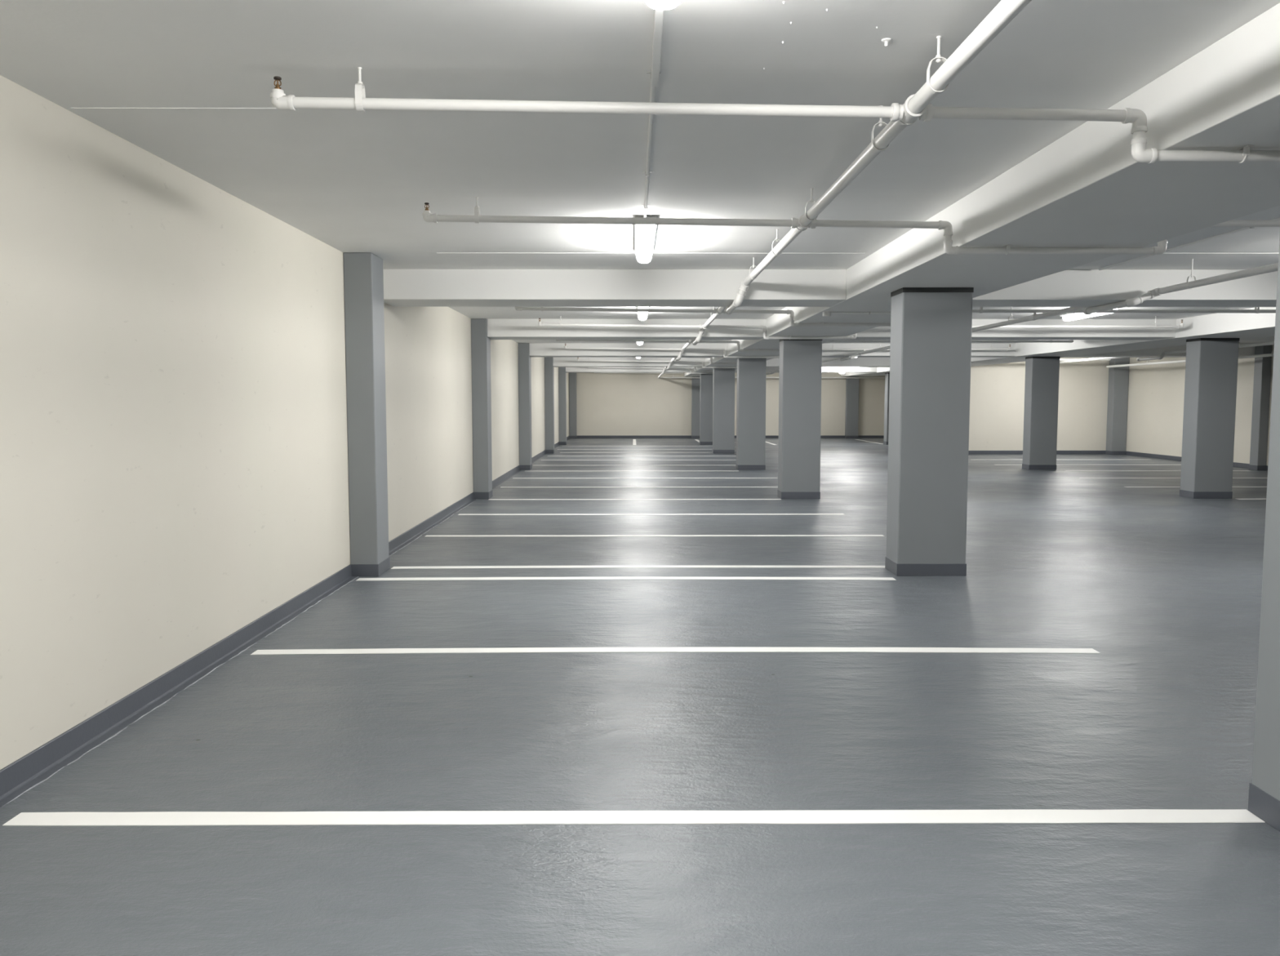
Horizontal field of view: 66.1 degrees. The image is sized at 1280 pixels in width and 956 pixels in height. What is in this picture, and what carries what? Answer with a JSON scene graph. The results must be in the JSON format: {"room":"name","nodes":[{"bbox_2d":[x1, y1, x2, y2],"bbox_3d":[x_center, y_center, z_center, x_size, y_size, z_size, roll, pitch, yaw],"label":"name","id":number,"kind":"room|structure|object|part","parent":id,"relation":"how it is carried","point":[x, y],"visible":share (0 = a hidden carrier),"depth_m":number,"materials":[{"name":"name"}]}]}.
{"room":"parking garage","nodes":[
{"label":"parking garage","id":0,"kind":"room"},
{"bbox_2d":[0,75,568,769],"bbox_3d":[-2.782,-1.254,17.689,0.250,2.820,45.502,0,5,-1],"label":"wall","id":1,"kind":"structure","parent":0,"point":[174,465],"depth_m":5.18,"materials":[{"name":"beige paint"}]},
{"bbox_2d":[0,435,569,808],"bbox_3d":[-2.624,0.097,17.797,0.065,0.110,45.501,0,5,-1],"label":"baseboard","id":2,"kind":"structure","parent":1,"relation":"attached to","point":[37,765],"depth_m":5.18,"materials":[{"name":"paint"}]},
{"bbox_2d":[342,252,390,576],"bbox_3d":[-2.433,-0.550,8.769,0.250,2.819,0.408,0,5,0],"label":"wall pillar","id":3,"kind":"structure","parent":0,"point":[363,277],"depth_m":8.60,"materials":[{"name":"grey paint"}]},
{"bbox_2d":[471,318,492,498],"bbox_3d":[-2.509,-1.089,15.598,0.250,2.819,0.408,0,5,0],"label":"wall pillar","id":4,"kind":"structure","parent":0,"point":[480,342],"depth_m":15.41,"materials":[{"name":"grey paint"}]},
{"bbox_2d":[518,342,532,470],"bbox_3d":[-2.580,-1.599,22.077,0.250,2.819,0.408,0,5,0],"label":"wall pillar","id":5,"kind":"structure","parent":0,"point":[524,357],"depth_m":21.89,"materials":[{"name":"grey paint"}]},
{"bbox_2d":[544,357,554,453],"bbox_3d":[-2.655,-2.134,28.856,0.250,2.819,0.408,0,5,0],"label":"wall pillar","id":6,"kind":"structure","parent":0,"point":[548,368],"depth_m":28.66,"materials":[{"name":"grey paint"}]},
{"bbox_2d":[558,367,566,444],"bbox_3d":[-2.717,-2.581,34.538,0.250,2.819,0.408,0,5,0],"label":"wall pillar","id":7,"kind":"structure","parent":0,"point":[562,371],"depth_m":34.35,"materials":[{"name":"grey paint"}]},
{"bbox_2d":[568,372,577,438],"bbox_3d":[-2.746,-3.031,40.241,0.298,2.819,0.250,0,5,0],"label":"wall pillar","id":8,"kind":"structure","parent":0,"point":[572,375],"depth_m":40.13,"materials":[{"name":"grey paint"}]},
{"bbox_2d":[0,438,1279,955],"bbox_3d":[5.565,0.223,17.857,17.350,0.150,46.100,0,5,0],"label":"floor","id":9,"kind":"structure","parent":0,"point":[1164,584],"depth_m":4.41,"materials":[{"name":"grey concrete"}]},
{"bbox_2d":[356,576,896,580],"bbox_3d":[-0.117,0.877,8.580,4.670,0.002,0.166,0,5,0],"label":"parking line","id":10,"kind":"object","parent":9,"relation":"on","point":[585,577],"visible":1,"depth_m":8.58,"materials":[{"name":"paint"}]},
{"bbox_2d":[2,808,1265,826],"bbox_3d":[-0.015,1.265,3.666,4.635,0.002,0.119,0,5,0],"label":"parking line","id":11,"kind":"object","parent":9,"relation":"on","point":[995,815],"visible":1,"depth_m":3.67,"materials":[{"name":"paint"}]},
{"bbox_2d":[488,498,781,499],"bbox_3d":[-0.080,0.335,15.454,4.590,0.002,0.118,0,5,0],"label":"parking line","id":12,"kind":"object","parent":9,"relation":"on","point":[489,499],"visible":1,"depth_m":15.46,"materials":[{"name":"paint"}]},
{"bbox_2d":[560,452,711,453],"bbox_3d":[0.154,-0.758,29.333,5.070,0.002,0.119,0,5,0],"label":"parking line","id":13,"kind":"object","parent":9,"relation":"on","point":[560,452],"visible":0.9,"depth_m":29.27,"materials":[{"name":"paint"}]},
{"bbox_2d":[562,445,712,446],"bbox_3d":[0.009,-1.081,33.419,5.310,0.002,0.119,0,5,0],"label":"parking line","id":14,"kind":"object","parent":9,"relation":"on","point":[562,446],"visible":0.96,"depth_m":33.42,"materials":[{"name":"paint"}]},
{"bbox_2d":[391,564,884,568],"bbox_3d":[0.256,0.830,9.179,5.115,0.002,0.166,0,5,0],"label":"parking line","id":15,"kind":"object","parent":9,"relation":"on","point":[629,566],"visible":0.88,"depth_m":9.17,"materials":[{"name":"paint"}]},
{"bbox_2d":[541,459,736,460],"bbox_3d":[0.067,-0.469,25.664,5.290,0.002,0.118,0,5,0],"label":"parking line","id":16,"kind":"object","parent":9,"relation":"on","point":[541,460],"visible":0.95,"depth_m":25.63,"materials":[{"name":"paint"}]},
{"bbox_2d":[500,486,777,487],"bbox_3d":[0.131,0.162,17.648,5.260,0.002,0.119,0,5,0],"label":"parking line","id":17,"kind":"object","parent":9,"relation":"on","point":[500,486],"visible":0.92,"depth_m":17.65,"materials":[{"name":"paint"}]},
{"bbox_2d":[547,455,736,456],"bbox_3d":[0.055,-0.617,27.537,5.290,0.002,0.118,0,5,0],"label":"parking line","id":18,"kind":"object","parent":9,"relation":"on","point":[548,455],"visible":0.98,"depth_m":27.52,"materials":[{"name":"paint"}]},
{"bbox_2d":[513,477,777,478],"bbox_3d":[0.104,0.002,19.682,5.290,0.002,0.118,0,5,0],"label":"parking line","id":19,"kind":"object","parent":9,"relation":"on","point":[513,477],"visible":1,"depth_m":19.69,"materials":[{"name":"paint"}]},
{"bbox_2d":[457,513,843,515],"bbox_3d":[0.158,0.496,13.421,5.260,0.002,0.118,0,5,0],"label":"parking line","id":20,"kind":"object","parent":9,"relation":"on","point":[460,513],"visible":1,"depth_m":13.42,"materials":[{"name":"paint"}]},
{"bbox_2d":[425,534,884,536],"bbox_3d":[0.171,0.663,11.298,5.260,0.002,0.119,0,5,0],"label":"parking line","id":21,"kind":"object","parent":9,"relation":"on","point":[427,535],"visible":1,"depth_m":11.27,"materials":[{"name":"paint"}]},
{"bbox_2d":[250,646,1100,654],"bbox_3d":[0.225,1.072,6.110,5.215,0.002,0.168,0,5,0],"label":"parking line","id":22,"kind":"object","parent":9,"relation":"on","point":[688,649],"visible":1,"depth_m":6.11,"materials":[{"name":"paint"}]},
{"bbox_2d":[699,373,712,444],"bbox_3d":[2.421,-2.437,34.581,0.618,2.524,0.408,0,5,0],"label":"concrete pillar","id":23,"kind":"structure","parent":9,"relation":"on","point":[705,380],"depth_m":34.39,"materials":[{"name":"paint"}]},
{"bbox_2d":[712,368,734,453],"bbox_3d":[2.456,-1.989,28.899,0.618,2.524,0.408,0,5,0],"label":"concrete pillar","id":24,"kind":"structure","parent":9,"relation":"on","point":[723,379],"depth_m":28.71,"materials":[{"name":"paint"}]},
{"bbox_2d":[736,358,766,470],"bbox_3d":[2.498,-1.455,22.120,0.618,2.524,0.408,0,5,0],"label":"concrete pillar","id":25,"kind":"structure","parent":9,"relation":"on","point":[751,372],"depth_m":21.93,"materials":[{"name":"paint"}]},
{"bbox_2d":[777,339,822,498],"bbox_3d":[2.538,-0.944,15.640,0.618,2.524,0.408,0,5,0],"label":"concrete pillar","id":26,"kind":"structure","parent":9,"relation":"on","point":[800,360],"depth_m":15.45,"materials":[{"name":"paint"}]},
{"bbox_2d":[883,372,889,444],"bbox_3d":[8.956,-2.440,34.621,0.618,2.524,0.408,0,5,0],"label":"concrete pillar","id":27,"kind":"structure","parent":9,"relation":"on","point":[886,374],"depth_m":34.50,"materials":[{"name":"paint"}]},
{"bbox_2d":[884,287,973,576],"bbox_3d":[2.581,-0.406,8.812,0.618,2.524,0.408,0,5,0],"label":"concrete pillar","id":28,"kind":"structure","parent":9,"relation":"on","point":[931,350],"depth_m":8.62,"materials":[{"name":"grey paint"}]},
{"bbox_2d":[1022,356,1060,469],"bbox_3d":[9.033,-1.458,22.160,0.618,2.524,0.408,0,5,0],"label":"concrete pillar","id":29,"kind":"structure","parent":9,"relation":"on","point":[1042,373],"depth_m":21.98,"materials":[{"name":"paint"}]},
{"bbox_2d":[995,464,1181,465],"bbox_3d":[11.014,-0.320,23.767,4.880,0.002,0.119,0,5,0],"label":"parking line","id":30,"kind":"object","parent":9,"relation":"on","point":[995,464],"visible":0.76,"depth_m":23.71,"materials":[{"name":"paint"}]},
{"bbox_2d":[1105,357,1129,454],"bbox_3d":[13.659,-2.076,28.124,0.428,2.819,0.358,0,5,0],"label":"wall pillar","id":31,"kind":"structure","parent":9,"relation":"on","point":[1118,377],"depth_m":27.99,"materials":[{"name":"grey paint"}]},
{"bbox_2d":[1078,477,1267,478],"bbox_3d":[11.139,0.000,19.710,4.680,0.002,0.118,0,5,0],"label":"parking line","id":32,"kind":"object","parent":9,"relation":"on","point":[1078,477],"visible":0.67,"depth_m":19.69,"materials":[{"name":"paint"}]},
{"bbox_2d":[1108,470,1248,471],"bbox_3d":[11.427,-0.157,21.706,4.080,0.002,0.119,0,5,0],"label":"parking line","id":33,"kind":"object","parent":9,"relation":"on","point":[1108,470],"visible":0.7,"depth_m":21.75,"materials":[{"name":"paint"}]},
{"bbox_2d":[1124,486,1266,487],"bbox_3d":[11.106,0.160,17.686,4.770,0.002,0.119,0,5,0],"label":"parking line","id":34,"kind":"object","parent":9,"relation":"on","point":[1125,486],"visible":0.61,"depth_m":17.65,"materials":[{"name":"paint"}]},
{"bbox_2d":[1179,337,1239,498],"bbox_3d":[9.073,-0.947,15.680,0.618,2.524,0.408,0,5,0],"label":"concrete pillar","id":35,"kind":"structure","parent":9,"relation":"on","point":[1211,363],"depth_m":15.51,"materials":[{"name":"paint"}]},
{"bbox_2d":[1238,498,1266,499],"bbox_3d":[11.465,0.330,15.525,4.080,0.002,0.119,0,5,0],"label":"parking line","id":36,"kind":"object","parent":9,"relation":"on","point":[1238,499],"visible":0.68,"depth_m":15.46,"materials":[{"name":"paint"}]},
{"bbox_2d":[1248,345,1271,470],"bbox_3d":[13.809,-1.583,21.875,0.208,2.819,0.300,0,5,0],"label":"wall pillar","id":37,"kind":"structure","parent":9,"relation":"on","point":[1262,369],"depth_m":21.79,"materials":[{"name":"grey paint"}]},
{"bbox_2d":[1248,236,1279,831],"bbox_3d":[2.614,0.019,3.428,0.618,2.524,0.408,0,5,0],"label":"concrete pillar","id":38,"kind":"structure","parent":9,"relation":"on","point":[1264,797],"depth_m":3.59,"materials":[{"name":"paint"}]},
{"bbox_2d":[0,0,1279,343],"bbox_3d":[5.565,-2.762,17.622,17.350,0.203,46.100,0,5,0],"label":"ceiling","id":39,"kind":"structure","parent":0,"point":[188,83],"depth_m":4.15,"materials":[{"name":"paint"}]},
{"bbox_2d":[382,268,846,306],"bbox_3d":[-0.285,-1.908,9.909,4.575,0.292,0.740,0,5,0],"label":"ceiling beam","id":40,"kind":"structure","parent":39,"relation":"attached to","point":[402,287],"depth_m":9.54,"materials":[{"name":"paint"}]},
{"bbox_2d":[487,319,765,339],"bbox_3d":[-0.335,-2.372,15.720,4.603,0.279,0.720,0,5,0],"label":"ceiling beam","id":41,"kind":"structure","parent":39,"relation":"attached to","point":[497,329],"depth_m":15.37,"materials":[{"name":"paint"}]},
{"bbox_2d":[528,342,726,357],"bbox_3d":[-0.391,-2.884,22.210,4.634,0.279,0.740,0,5,0],"label":"ceiling beam","id":42,"kind":"structure","parent":39,"relation":"attached to","point":[535,349],"depth_m":21.84,"materials":[{"name":"paint"}]},
{"bbox_2d":[552,357,704,367],"bbox_3d":[-0.449,-3.417,28.969,4.667,0.279,0.700,0,5,0],"label":"ceiling beam","id":43,"kind":"structure","parent":39,"relation":"attached to","point":[557,362],"depth_m":28.62,"materials":[{"name":"paint"}]},
{"bbox_2d":[565,367,693,372],"bbox_3d":[-0.498,-3.864,34.651,4.694,0.279,0.700,0,5,0],"label":"ceiling beam","id":44,"kind":"structure","parent":39,"relation":"attached to","point":[567,369],"depth_m":34.31,"materials":[{"name":"paint"}]},
{"bbox_2d":[594,372,684,373],"bbox_3d":[-0.048,-4.326,39.884,3.640,0.182,0.055,0,5,0],"label":"pipe","id":45,"kind":"object","parent":39,"relation":"hanging from","point":[594,372],"visible":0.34,"depth_m":39.88,"materials":[{"name":"metal"}]},
{"bbox_2d":[636,306,648,320],"bbox_3d":[0.041,-2.266,13.396,0.156,0.127,1.555,0,5,0],"label":"ceiling light","id":46,"kind":"object","parent":39,"relation":"attached to","point":[642,316],"visible":0.49,"depth_m":13.28,"materials":[{"name":"plastic"}]},
{"bbox_2d":[634,216,657,263],"bbox_3d":[0.038,-1.803,7.524,0.156,0.127,1.555,0,5,0],"label":"ceiling light","id":47,"kind":"object","parent":39,"relation":"attached to","point":[645,234],"visible":0.81,"depth_m":7.19,"materials":[{"name":"plastic"}]},
{"bbox_2d":[587,367,712,373],"bbox_3d":[0.671,-3.777,34.013,4.983,0.354,0.132,0,5,0],"label":"pipe","id":48,"kind":"object","parent":39,"relation":"hanging from","point":[691,372],"visible":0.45,"depth_m":34.00,"materials":[{"name":"metal"}]},
{"bbox_2d":[641,9,664,217],"bbox_3d":[0.047,-1.650,4.951,0.056,0.028,4.030,0,5,0],"label":"conduit","id":49,"kind":"object","parent":39,"relation":"attached to","point":[659,14],"visible":0.81,"depth_m":3.77,"materials":[{"name":"metal"}]},
{"bbox_2d":[577,357,737,368],"bbox_3d":[0.697,-3.318,28.181,5.003,0.354,0.132,0,5,0],"label":"pipe","id":50,"kind":"object","parent":39,"relation":"hanging from","point":[578,359],"visible":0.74,"depth_m":28.16,"materials":[{"name":"metal"}]},
{"bbox_2d":[644,0,681,9],"bbox_3d":[0.071,-1.382,2.181,0.156,0.127,1.555,0,5,0],"label":"ceiling light","id":51,"kind":"object","parent":39,"relation":"attached to","point":[654,4],"visible":1,"depth_m":2.85,"materials":[{"name":"plastic"}]},
{"bbox_2d":[672,357,737,364],"bbox_3d":[0.756,-3.078,25.141,4.923,0.354,0.132,0,5,0],"label":"pipe","id":52,"kind":"object","parent":39,"relation":"hanging from","point":[711,358],"visible":0.2,"depth_m":25.14,"materials":[{"name":"metal"}]},
{"bbox_2d":[694,367,737,372],"bbox_3d":[0.686,-3.589,31.621,4.983,0.354,0.132,0,5,0],"label":"pipe","id":53,"kind":"object","parent":39,"relation":"hanging from","point":[695,370],"visible":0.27,"depth_m":31.62,"materials":[{"name":"metal"}]},
{"bbox_2d":[657,375,884,378],"bbox_3d":[5.382,-4.237,39.995,9.340,0.379,0.068,0,5,0],"label":"pipe","id":54,"kind":"object","parent":39,"relation":"hanging from","point":[673,377],"visible":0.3,"depth_m":39.99,"materials":[{"name":"metal"}]},
{"bbox_2d":[270,66,1279,164],"bbox_3d":[3.418,-1.396,3.808,9.673,0.354,0.132,0,5,0],"label":"pipe","id":55,"kind":"object","parent":39,"relation":"hanging from","point":[901,113],"visible":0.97,"depth_m":3.77,"materials":[{"name":"metal"}]},
{"bbox_3d":[-1.074,-1.533,3.770,0.020,0.077,0.018,0,5,0],"label":"rod","id":56,"kind":"part","parent":55,"relation":"part of","materials":[{"name":"paint"}]},
{"bbox_2d":[564,342,1011,358],"bbox_3d":[3.232,-2.788,21.468,9.768,0.354,0.132,0,5,0],"label":"pipe","id":57,"kind":"object","parent":39,"relation":"hanging from","point":[565,346],"visible":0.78,"depth_m":21.44,"materials":[{"name":"metal"}]},
{"bbox_2d":[734,367,876,372],"bbox_3d":[5.657,-3.867,34.689,5.253,0.279,0.700,0,5,0],"label":"ceiling beam","id":58,"kind":"structure","parent":39,"relation":"attached to","point":[768,369],"depth_m":34.36,"materials":[{"name":"paint"}]},
{"bbox_2d":[555,339,1073,351],"bbox_3d":[3.309,-2.562,18.597,9.808,0.354,0.132,0,5,0],"label":"pipe","id":59,"kind":"object","parent":39,"relation":"hanging from","point":[737,342],"visible":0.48,"depth_m":18.58,"materials":[{"name":"metal"}]},
{"bbox_2d":[766,357,889,367],"bbox_3d":[5.692,-3.420,29.007,5.253,0.279,0.700,0,5,0],"label":"ceiling beam","id":60,"kind":"structure","parent":39,"relation":"attached to","point":[856,362],"depth_m":28.66,"materials":[{"name":"paint"}]},
{"bbox_2d":[657,0,1031,377],"bbox_3d":[0.926,-2.462,17.436,0.153,0.372,45.137,0,5,0],"label":"pipe","id":61,"kind":"object","parent":39,"relation":"hanging from","point":[1006,11],"visible":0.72,"depth_m":3.92,"materials":[{"name":"metal"}]},
{"bbox_3d":[1.024,-1.808,7.337,0.020,0.088,0.018,0,5,0],"label":"rod","id":62,"kind":"part","parent":61,"relation":"part of","materials":[{"name":"paint"}]},
{"bbox_3d":[1.033,-1.696,5.912,0.020,0.088,0.018,0,5,0],"label":"rod","id":63,"kind":"part","parent":61,"relation":"part of","materials":[{"name":"paint"}]},
{"bbox_3d":[1.043,-1.565,4.257,0.020,0.088,0.018,0,5,0],"label":"rod","id":64,"kind":"part","parent":61,"relation":"part of","materials":[{"name":"paint"}]},
{"bbox_3d":[1.048,-1.502,3.449,0.020,0.088,0.018,0,5,0],"label":"rod","id":65,"kind":"part","parent":61,"relation":"part of","materials":[{"name":"paint"}]},
{"bbox_2d":[422,197,1279,255],"bbox_3d":[3.436,-1.586,6.216,9.608,0.354,0.132,0,5,0],"label":"pipe","id":66,"kind":"object","parent":39,"relation":"hanging from","point":[793,223],"visible":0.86,"depth_m":6.18,"materials":[{"name":"metal"}]},
{"bbox_2d":[537,315,1183,339],"bbox_3d":[3.347,-2.268,14.869,9.778,0.354,0.132,0,5,0],"label":"pipe","id":67,"kind":"object","parent":39,"relation":"hanging from","point":[1155,325],"visible":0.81,"depth_m":14.86,"materials":[{"name":"metal"}]},
{"bbox_2d":[840,367,889,376],"bbox_3d":[8.927,-3.837,34.401,1.280,0.294,11.918,0,5,0],"label":"ceiling beam","id":68,"kind":"structure","parent":39,"relation":"attached to","point":[880,371],"depth_m":36.75,"materials":[{"name":"paint"}]},
{"bbox_2d":[881,38,891,47],"bbox_3d":[0.871,-1.536,3.475,0.034,0.024,0.033,0,5,0],"label":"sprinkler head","id":69,"kind":"object","parent":39,"relation":"attached to","point":[886,41],"visible":1,"depth_m":3.47,"materials":[{"name":"paint"}]},
{"bbox_2d":[514,306,1275,327],"bbox_3d":[3.303,-2.067,12.316,9.738,0.354,0.132,0,5,0],"label":"pipe","id":70,"kind":"object","parent":39,"relation":"hanging from","point":[1256,310],"visible":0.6,"depth_m":12.30,"materials":[{"name":"metal"}]},
{"bbox_2d":[822,342,1015,357],"bbox_3d":[5.734,-2.887,22.248,5.253,0.279,0.740,0,5,0],"label":"ceiling beam","id":71,"kind":"structure","parent":39,"relation":"attached to","point":[825,353],"depth_m":21.88,"materials":[{"name":"paint"}]},
{"bbox_2d":[684,3,1279,376],"bbox_3d":[2.545,-2.515,17.623,1.180,0.294,45.498,0,5,0],"label":"ceiling beam","id":72,"kind":"structure","parent":39,"relation":"attached to","point":[1086,188],"depth_m":4.89,"materials":[{"name":"paint"}]},
{"bbox_2d":[822,311,890,316],"bbox_3d":[2.585,-1.807,10.858,1.135,0.050,0.089,0,5,0],"label":"conduit","id":73,"kind":"object","parent":72,"relation":"attached to","point":[824,313],"visible":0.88,"depth_m":10.85,"materials":[{"name":"metal"}]},
{"bbox_2d":[847,319,1176,339],"bbox_3d":[5.774,-2.375,15.758,5.253,0.279,0.720,0,5,0],"label":"ceiling beam","id":74,"kind":"structure","parent":39,"relation":"attached to","point":[873,333],"depth_m":15.41,"materials":[{"name":"paint"}]},
{"bbox_2d":[765,258,1278,375],"bbox_3d":[4.806,-2.464,17.460,0.313,0.372,45.137,0,5,0],"label":"pipe","id":75,"kind":"object","parent":39,"relation":"hanging from","point":[1161,291],"visible":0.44,"depth_m":9.44,"materials":[{"name":"metal"}]},
{"bbox_3d":[4.975,-1.891,8.860,0.020,0.163,0.018,0,5,0],"label":"rod","id":76,"kind":"part","parent":75,"relation":"part of","materials":[{"name":"paint"}]},
{"bbox_2d":[1059,357,1111,360],"bbox_3d":[11.298,-3.287,26.745,3.029,0.189,0.058,0,5,0],"label":"pipe","id":77,"kind":"object","parent":39,"relation":"hanging from","point":[1092,357],"visible":0.22,"depth_m":26.75,"materials":[{"name":"metal"}]},
{"bbox_2d":[1059,308,1117,320],"bbox_3d":[6.186,-2.277,13.534,0.156,0.127,1.555,0,5,0],"label":"ceiling light","id":78,"kind":"object","parent":39,"relation":"attached to","point":[1070,316],"visible":0.43,"depth_m":13.79,"materials":[{"name":"plastic"}]},
{"bbox_2d":[970,306,1275,366],"bbox_3d":[9.068,-2.038,11.582,1.280,0.294,33.298,0,5,0],"label":"ceiling beam","id":79,"kind":"structure","parent":39,"relation":"attached to","point":[1220,325],"depth_m":16.35,"materials":[{"name":"paint"}]},
{"bbox_2d":[972,269,1277,306],"bbox_3d":[5.810,-1.911,9.947,5.253,0.292,0.740,0,5,0],"label":"ceiling beam","id":80,"kind":"structure","parent":39,"relation":"attached to","point":[1068,287],"depth_m":9.58,"materials":[{"name":"paint"}]},
{"bbox_2d":[1066,343,1255,357],"bbox_3d":[11.777,-2.890,22.285,4.268,0.279,0.740,0,5,0],"label":"ceiling beam","id":81,"kind":"structure","parent":39,"relation":"attached to","point":[1150,353],"depth_m":21.93,"materials":[{"name":"paint"}]},
{"bbox_2d":[1059,341,1274,363],"bbox_3d":[11.644,-1.992,11.477,0.153,0.372,33.049,0,5,0],"label":"pipe","id":82,"kind":"object","parent":39,"relation":"hanging from","point":[1159,357],"visible":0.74,"depth_m":21.77,"materials":[{"name":"metal"}]},
{"bbox_2d":[1098,217,1279,270],"bbox_3d":[4.454,-1.839,7.306,0.056,0.022,4.400,0,5,0],"label":"conduit","id":83,"kind":"object","parent":39,"relation":"attached to","point":[1277,219],"visible":0.69,"depth_m":7.93,"materials":[{"name":"metal"}]},
{"bbox_2d":[1106,344,1274,368],"bbox_3d":[13.202,-2.338,15.797,0.072,0.361,23.700,0,5,0],"label":"pipe","id":84,"kind":"object","parent":39,"relation":"hanging from","point":[1272,353],"visible":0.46,"depth_m":24.37,"materials":[{"name":"metal"}]},
{"bbox_2d":[1246,336,1274,339],"bbox_3d":[11.817,-2.378,15.795,4.268,0.279,0.720,0,5,0],"label":"ceiling beam","id":85,"kind":"structure","parent":39,"relation":"attached to","point":[1271,337],"depth_m":15.73,"materials":[{"name":"paint"}]},
{"bbox_2d":[691,376,699,438],"bbox_3d":[2.450,-2.888,40.300,0.668,2.524,0.220,0,5,0],"label":"wall pillar","id":86,"kind":"structure","parent":0,"point":[695,381],"depth_m":40.21,"materials":[{"name":"grey paint"}]},
{"bbox_2d":[576,372,884,435],"bbox_3d":[3.724,-3.055,40.534,13.750,2.820,0.250,0,5,0],"label":"wall","id":87,"kind":"structure","parent":0,"point":[608,404],"depth_m":40.40,"materials":[{"name":"beige paint"}]},
{"bbox_2d":[577,435,884,438],"bbox_3d":[3.722,-1.694,40.510,13.256,0.110,0.012,0,5,0],"label":"baseboard","id":88,"kind":"structure","parent":87,"relation":"attached to","point":[766,436],"depth_m":40.49,"materials":[{"name":"paint"}]},
{"bbox_2d":[844,376,859,438],"bbox_3d":[8.700,-2.891,40.338,0.508,2.524,0.220,0,5,0],"label":"wall pillar","id":89,"kind":"structure","parent":0,"point":[851,421],"depth_m":40.24,"materials":[{"name":"grey paint"}]},
{"bbox_2d":[968,357,1109,450],"bbox_3d":[11.499,-2.101,28.434,4.750,2.820,0.280,0,5,0],"label":"wall","id":90,"kind":"structure","parent":0,"point":[997,392],"depth_m":28.30,"materials":[{"name":"beige paint"}]},
{"bbox_2d":[968,450,1105,454],"bbox_3d":[11.500,-0.739,28.395,4.750,0.110,0.012,0,5,0],"label":"baseboard","id":91,"kind":"structure","parent":90,"relation":"attached to","point":[971,452],"depth_m":28.39,"materials":[{"name":"paint"}]},
{"bbox_2d":[1125,344,1273,465],"bbox_3d":[14.102,-0.794,11.862,0.250,2.820,33.600,0,5,0],"label":"wall","id":92,"kind":"structure","parent":0,"point":[1156,393],"depth_m":25.92,"materials":[{"name":"beige paint"}]},
{"bbox_2d":[1125,451,1267,470],"bbox_3d":[13.972,0.568,11.818,0.012,0.110,33.300,0,5,0],"label":"baseboard","id":93,"kind":"structure","parent":92,"relation":"attached to","point":[1128,453],"depth_m":26.02,"materials":[{"name":"paint"}]}
]}

